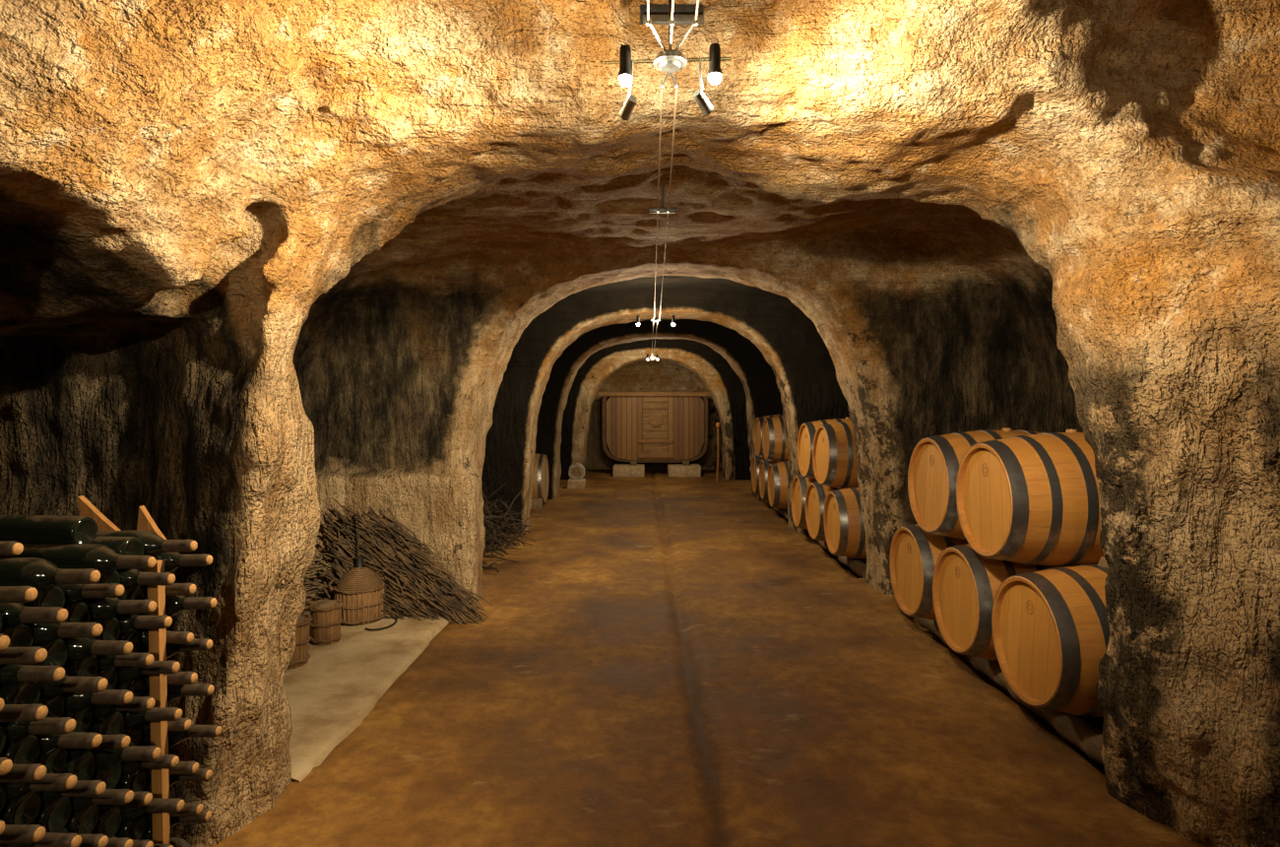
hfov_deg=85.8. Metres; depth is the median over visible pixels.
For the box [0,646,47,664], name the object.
wine bottle
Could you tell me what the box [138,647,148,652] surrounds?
wine bottle
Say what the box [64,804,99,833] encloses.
wine bottle
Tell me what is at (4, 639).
wine bottle
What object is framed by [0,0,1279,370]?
ceiling
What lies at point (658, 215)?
steel cable
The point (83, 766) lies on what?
wine bottle
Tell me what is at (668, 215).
steel cable
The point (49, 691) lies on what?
wine bottle
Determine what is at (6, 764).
wine bottle
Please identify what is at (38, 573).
wine bottle
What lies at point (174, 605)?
wine bottle
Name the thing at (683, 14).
bracket
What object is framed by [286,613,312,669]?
tub
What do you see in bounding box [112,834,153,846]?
wine bottle
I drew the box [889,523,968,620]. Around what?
barrel
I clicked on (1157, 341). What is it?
wall
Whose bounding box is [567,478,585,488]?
stone block
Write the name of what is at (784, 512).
log
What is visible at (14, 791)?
wine bottle
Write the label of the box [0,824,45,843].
wine bottle
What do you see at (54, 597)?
wine bottle
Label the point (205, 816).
wine bottle
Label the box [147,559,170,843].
rack
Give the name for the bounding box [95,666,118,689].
wine bottle
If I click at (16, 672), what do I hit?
wine bottle
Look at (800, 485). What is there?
barrel
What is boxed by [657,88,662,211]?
steel cable
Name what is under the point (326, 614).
tub
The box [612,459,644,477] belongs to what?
stone block
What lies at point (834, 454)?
barrel
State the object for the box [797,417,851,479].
barrel
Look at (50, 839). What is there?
wine bottle
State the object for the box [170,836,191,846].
wine bottle
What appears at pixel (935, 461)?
barrel
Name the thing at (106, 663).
wine bottle
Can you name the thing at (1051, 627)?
barrel
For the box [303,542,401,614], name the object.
brushwood
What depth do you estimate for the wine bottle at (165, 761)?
1.54 m
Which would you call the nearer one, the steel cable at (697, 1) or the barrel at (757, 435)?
the steel cable at (697, 1)
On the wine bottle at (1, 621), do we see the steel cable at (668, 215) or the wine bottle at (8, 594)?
the wine bottle at (8, 594)
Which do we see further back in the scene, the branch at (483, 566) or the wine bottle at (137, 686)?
the branch at (483, 566)
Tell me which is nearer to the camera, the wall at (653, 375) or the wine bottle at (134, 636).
the wine bottle at (134, 636)
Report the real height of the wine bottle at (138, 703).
0.074 m
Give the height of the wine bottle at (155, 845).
0.075 m
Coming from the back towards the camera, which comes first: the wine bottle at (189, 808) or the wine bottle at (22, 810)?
the wine bottle at (189, 808)
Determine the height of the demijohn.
0.796 m
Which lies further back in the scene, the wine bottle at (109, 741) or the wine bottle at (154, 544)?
the wine bottle at (154, 544)
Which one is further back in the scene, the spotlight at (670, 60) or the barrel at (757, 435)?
the barrel at (757, 435)
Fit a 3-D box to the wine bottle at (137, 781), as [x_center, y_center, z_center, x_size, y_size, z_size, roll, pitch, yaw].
[-1.285,0.813,1.558,0.301,0.073,0.073,0,2,0]
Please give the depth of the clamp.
3.02 m
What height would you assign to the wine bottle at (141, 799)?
0.075 m
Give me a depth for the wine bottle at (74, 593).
1.40 m
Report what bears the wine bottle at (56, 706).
on the wine bottle at (49, 743)
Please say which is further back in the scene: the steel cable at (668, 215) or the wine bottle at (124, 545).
the steel cable at (668, 215)
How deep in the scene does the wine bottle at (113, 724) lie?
1.48 m
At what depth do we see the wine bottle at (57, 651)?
1.35 m
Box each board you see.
[77,495,121,530]
[136,505,166,539]
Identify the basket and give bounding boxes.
[336,566,383,591]
[338,589,382,624]
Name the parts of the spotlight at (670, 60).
bulb, stem, tension rod, tension rod, glass arm, tension rod, tension rod, tension rod, stem, bulb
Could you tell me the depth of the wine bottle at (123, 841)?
1.42 m
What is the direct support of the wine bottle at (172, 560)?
on the wine bottle at (175, 589)
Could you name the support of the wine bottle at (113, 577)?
on the wine bottle at (107, 608)
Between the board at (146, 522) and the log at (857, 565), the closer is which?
the board at (146, 522)
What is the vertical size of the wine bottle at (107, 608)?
0.076 m
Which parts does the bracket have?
plate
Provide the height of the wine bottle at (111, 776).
0.076 m
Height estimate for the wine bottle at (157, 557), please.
0.075 m
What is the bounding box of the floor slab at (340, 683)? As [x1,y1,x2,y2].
[283,610,452,781]
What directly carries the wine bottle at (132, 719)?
on the wine bottle at (135, 734)
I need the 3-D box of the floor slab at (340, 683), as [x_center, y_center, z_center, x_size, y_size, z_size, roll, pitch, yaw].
[-2.152,1.472,3.989,1.595,0.110,2.310,0,2,0]
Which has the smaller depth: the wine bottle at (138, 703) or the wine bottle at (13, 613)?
the wine bottle at (13, 613)
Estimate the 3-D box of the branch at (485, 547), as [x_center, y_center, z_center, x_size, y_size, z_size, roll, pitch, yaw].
[-1.432,1.207,6.601,0.438,0.141,0.055,1,2,27]
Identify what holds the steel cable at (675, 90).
attached to the clamp
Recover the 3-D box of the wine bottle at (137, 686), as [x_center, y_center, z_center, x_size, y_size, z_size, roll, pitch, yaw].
[-1.289,0.605,1.555,0.301,0.074,0.074,0,2,1]
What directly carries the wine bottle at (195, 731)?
on the wine bottle at (203, 774)
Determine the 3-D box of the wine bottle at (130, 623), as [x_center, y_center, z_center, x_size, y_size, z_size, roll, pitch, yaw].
[-1.208,0.447,1.546,0.304,0.074,0.073,0,2,0]
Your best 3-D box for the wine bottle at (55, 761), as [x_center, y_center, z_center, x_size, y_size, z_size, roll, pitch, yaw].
[-1.294,0.663,1.345,0.301,0.075,0.074,0,2,0]
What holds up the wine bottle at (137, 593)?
on the wine bottle at (130, 623)
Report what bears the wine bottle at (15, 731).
on the wine bottle at (26, 750)
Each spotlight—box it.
[600,0,731,120]
[628,296,679,325]
[644,338,658,360]
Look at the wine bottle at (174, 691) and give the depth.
1.68 m
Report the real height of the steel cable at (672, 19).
0.060 m
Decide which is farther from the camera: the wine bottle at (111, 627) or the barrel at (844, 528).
the barrel at (844, 528)
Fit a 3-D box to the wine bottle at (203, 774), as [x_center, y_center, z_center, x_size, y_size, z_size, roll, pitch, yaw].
[-1.212,0.863,1.701,0.304,0.075,0.073,0,2,1]
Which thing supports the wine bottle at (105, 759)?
on the wine bottle at (111, 776)
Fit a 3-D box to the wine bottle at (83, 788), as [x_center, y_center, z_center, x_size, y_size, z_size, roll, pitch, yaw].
[-1.200,0.713,1.343,0.304,0.075,0.074,0,2,0]
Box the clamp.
[648,184,676,214]
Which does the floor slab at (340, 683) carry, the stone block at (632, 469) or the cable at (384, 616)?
the cable at (384, 616)
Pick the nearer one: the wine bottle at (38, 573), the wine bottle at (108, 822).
the wine bottle at (38, 573)
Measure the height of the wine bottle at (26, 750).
0.074 m
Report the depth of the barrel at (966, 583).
3.75 m
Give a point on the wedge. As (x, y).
(1103, 562)
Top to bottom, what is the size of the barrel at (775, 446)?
0.693 m
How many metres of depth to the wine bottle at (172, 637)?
1.60 m
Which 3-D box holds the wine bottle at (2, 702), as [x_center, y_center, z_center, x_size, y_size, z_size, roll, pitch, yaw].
[-1.199,0.459,1.127,0.304,0.074,0.074,0,2,1]
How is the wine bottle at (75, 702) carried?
on the wine bottle at (84, 718)
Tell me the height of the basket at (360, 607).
0.231 m
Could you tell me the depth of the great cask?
15.00 m
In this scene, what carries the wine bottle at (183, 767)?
on the wine bottle at (148, 788)
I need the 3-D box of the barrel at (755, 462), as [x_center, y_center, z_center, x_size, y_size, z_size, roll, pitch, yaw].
[2.230,0.781,10.660,0.953,0.715,0.690,-1,3,1]
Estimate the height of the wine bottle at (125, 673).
0.074 m
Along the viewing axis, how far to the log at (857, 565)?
6.40 m
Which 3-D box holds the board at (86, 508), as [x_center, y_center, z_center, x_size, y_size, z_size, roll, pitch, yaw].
[-1.629,0.757,2.143,0.194,1.068,0.020,0,2,0]
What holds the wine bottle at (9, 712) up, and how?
on the wine bottle at (2, 731)
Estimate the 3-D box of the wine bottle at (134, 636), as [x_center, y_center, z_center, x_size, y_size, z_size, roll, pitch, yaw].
[-1.294,0.500,1.550,0.301,0.075,0.074,0,2,0]
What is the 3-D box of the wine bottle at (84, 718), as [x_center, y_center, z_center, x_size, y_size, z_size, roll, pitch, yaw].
[-1.296,0.609,1.411,0.301,0.075,0.073,0,2,-1]
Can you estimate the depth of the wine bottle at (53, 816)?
1.35 m
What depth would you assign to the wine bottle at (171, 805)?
1.55 m
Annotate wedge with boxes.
[1097,556,1108,568]
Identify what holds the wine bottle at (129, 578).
on the wine bottle at (137, 593)
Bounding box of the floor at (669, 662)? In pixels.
[211,468,1209,846]
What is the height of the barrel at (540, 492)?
0.830 m
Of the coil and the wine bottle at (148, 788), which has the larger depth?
the coil
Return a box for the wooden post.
[715,422,720,481]
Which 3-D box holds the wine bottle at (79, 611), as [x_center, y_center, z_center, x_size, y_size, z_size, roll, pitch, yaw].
[-1.298,0.399,1.408,0.300,0.074,0.074,0,2,0]
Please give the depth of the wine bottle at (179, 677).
1.61 m
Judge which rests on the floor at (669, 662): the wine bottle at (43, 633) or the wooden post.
the wooden post
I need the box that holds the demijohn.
[328,507,384,625]
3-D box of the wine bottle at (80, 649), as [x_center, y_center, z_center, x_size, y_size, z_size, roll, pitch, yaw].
[-1.191,0.454,1.405,0.304,0.075,0.073,0,2,1]
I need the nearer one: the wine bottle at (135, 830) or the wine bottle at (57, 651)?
the wine bottle at (57, 651)
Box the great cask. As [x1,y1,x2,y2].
[597,391,710,462]
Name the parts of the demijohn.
handle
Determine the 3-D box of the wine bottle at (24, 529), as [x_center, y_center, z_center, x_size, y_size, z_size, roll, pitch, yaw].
[-1.360,0.238,1.508,0.301,0.075,0.073,0,2,0]
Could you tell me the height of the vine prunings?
0.957 m
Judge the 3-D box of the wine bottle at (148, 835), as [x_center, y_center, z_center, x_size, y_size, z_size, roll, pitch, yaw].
[-1.286,0.966,1.633,0.301,0.074,0.073,0,2,0]
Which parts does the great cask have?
panel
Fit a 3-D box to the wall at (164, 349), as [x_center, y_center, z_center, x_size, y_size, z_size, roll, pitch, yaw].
[-1.806,0.287,6.947,2.225,2.387,17.910,0,2,2]
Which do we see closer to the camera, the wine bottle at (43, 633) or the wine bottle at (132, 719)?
the wine bottle at (43, 633)
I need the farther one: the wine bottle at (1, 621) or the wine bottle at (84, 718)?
the wine bottle at (84, 718)
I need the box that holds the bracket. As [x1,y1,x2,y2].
[640,0,703,25]
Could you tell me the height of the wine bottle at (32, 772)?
0.075 m
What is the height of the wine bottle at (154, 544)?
0.075 m
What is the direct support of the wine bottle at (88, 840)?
on the wine bottle
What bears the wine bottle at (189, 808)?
on the wine bottle at (148, 835)
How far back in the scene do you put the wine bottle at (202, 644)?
1.68 m
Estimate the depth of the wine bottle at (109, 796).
1.40 m
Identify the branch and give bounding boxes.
[482,562,499,572]
[484,545,508,555]
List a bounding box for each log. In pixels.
[764,500,787,518]
[808,532,866,577]
[910,616,1103,764]
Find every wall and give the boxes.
[0,60,617,846]
[584,360,722,470]
[691,175,1279,846]
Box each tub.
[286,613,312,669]
[308,599,343,645]
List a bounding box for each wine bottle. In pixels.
[0,514,98,544]
[0,541,23,556]
[0,543,156,575]
[0,557,100,590]
[0,585,37,603]
[0,602,67,629]
[0,613,2,631]
[0,623,33,646]
[0,633,9,650]
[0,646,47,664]
[0,663,64,688]
[0,682,40,703]
[0,697,4,710]
[0,704,48,722]
[0,716,75,744]
[0,725,5,753]
[0,734,40,764]
[0,757,12,775]
[0,763,46,782]
[0,772,77,803]
[0,790,41,825]
[0,819,4,834]
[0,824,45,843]
[5,821,81,846]
[22,585,64,607]
[23,638,67,666]
[25,621,102,646]
[33,796,71,832]
[34,731,102,756]
[34,748,66,772]
[37,672,107,701]
[37,694,64,717]
[38,771,106,807]
[56,582,124,605]
[57,826,108,846]
[60,637,132,663]
[61,705,92,732]
[61,751,95,779]
[62,689,132,713]
[63,654,98,676]
[64,601,90,622]
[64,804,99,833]
[65,729,129,759]
[67,788,133,813]
[79,597,156,622]
[82,570,120,600]
[87,710,124,734]
[88,745,160,770]
[89,536,144,570]
[89,831,132,846]
[90,688,155,720]
[90,762,122,788]
[92,806,122,836]
[94,616,120,639]
[95,652,154,674]
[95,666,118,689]
[97,529,197,558]
[97,787,152,813]
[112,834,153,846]
[114,676,144,696]
[115,614,172,635]
[115,768,147,791]
[115,813,147,839]
[116,569,175,588]
[116,660,180,683]
[117,584,145,616]
[117,630,141,652]
[118,706,182,729]
[118,790,184,823]
[120,745,179,776]
[122,723,142,746]
[134,629,193,650]
[137,734,150,746]
[138,555,161,572]
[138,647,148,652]
[140,671,197,692]
[140,717,191,737]
[140,824,152,840]
[141,582,196,599]
[143,779,151,792]
[146,761,198,780]
[146,802,203,826]
[153,843,173,846]
[159,552,212,573]
[165,595,217,617]
[165,629,212,658]
[167,683,214,703]
[167,716,221,746]
[168,768,212,785]
[169,809,211,828]
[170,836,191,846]
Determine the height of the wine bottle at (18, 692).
0.074 m
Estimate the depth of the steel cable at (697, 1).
1.75 m
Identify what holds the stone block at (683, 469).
on the floor at (669, 662)
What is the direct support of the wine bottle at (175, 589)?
on the wine bottle
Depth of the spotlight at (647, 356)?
12.71 m
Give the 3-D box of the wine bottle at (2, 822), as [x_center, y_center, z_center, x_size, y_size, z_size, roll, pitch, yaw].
[-1.202,0.667,1.133,0.304,0.075,0.074,0,2,1]
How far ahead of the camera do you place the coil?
12.71 m
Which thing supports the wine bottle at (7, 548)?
on the wine bottle at (38, 573)
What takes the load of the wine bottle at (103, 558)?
on the wine bottle at (113, 577)
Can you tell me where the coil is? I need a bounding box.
[568,462,584,479]
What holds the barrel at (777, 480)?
on the log at (784, 512)
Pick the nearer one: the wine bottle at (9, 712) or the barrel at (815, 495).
the wine bottle at (9, 712)
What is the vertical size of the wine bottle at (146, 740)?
0.076 m
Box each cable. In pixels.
[364,615,397,630]
[646,0,649,20]
[653,214,658,320]
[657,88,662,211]
[658,214,668,320]
[667,89,677,210]
[670,0,674,20]
[695,0,699,20]
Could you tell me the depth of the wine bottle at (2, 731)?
1.23 m
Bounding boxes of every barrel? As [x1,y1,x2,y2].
[530,452,548,509]
[751,455,765,494]
[753,414,783,456]
[759,458,778,501]
[762,415,788,461]
[767,460,788,509]
[791,474,817,528]
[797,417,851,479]
[805,481,842,541]
[812,421,858,488]
[823,486,866,559]
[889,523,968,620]
[907,427,1042,539]
[932,543,1068,660]
[956,429,1103,567]
[991,564,1109,716]
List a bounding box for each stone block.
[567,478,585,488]
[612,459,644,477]
[666,459,701,477]
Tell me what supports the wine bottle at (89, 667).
on the wine bottle at (75, 702)
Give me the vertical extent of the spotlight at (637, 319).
0.464 m
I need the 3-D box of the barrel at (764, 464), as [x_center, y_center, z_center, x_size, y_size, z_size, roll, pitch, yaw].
[2.230,0.806,9.961,0.941,0.692,0.677,0,2,1]
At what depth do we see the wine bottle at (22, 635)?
1.28 m
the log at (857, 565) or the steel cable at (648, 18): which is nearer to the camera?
the steel cable at (648, 18)
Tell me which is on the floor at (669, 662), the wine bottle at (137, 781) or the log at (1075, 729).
the log at (1075, 729)
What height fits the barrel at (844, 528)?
0.693 m
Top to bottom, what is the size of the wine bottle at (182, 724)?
0.074 m
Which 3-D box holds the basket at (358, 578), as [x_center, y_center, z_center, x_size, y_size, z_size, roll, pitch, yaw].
[-1.990,1.088,4.893,0.312,0.140,0.312,0,2,0]
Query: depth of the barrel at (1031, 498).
3.27 m
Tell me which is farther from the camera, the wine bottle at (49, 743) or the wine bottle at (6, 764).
the wine bottle at (49, 743)
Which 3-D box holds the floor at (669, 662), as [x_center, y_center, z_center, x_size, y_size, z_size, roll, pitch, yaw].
[0.095,1.375,7.027,6.390,0.180,19.170,0,2,0]
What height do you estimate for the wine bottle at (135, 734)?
0.075 m

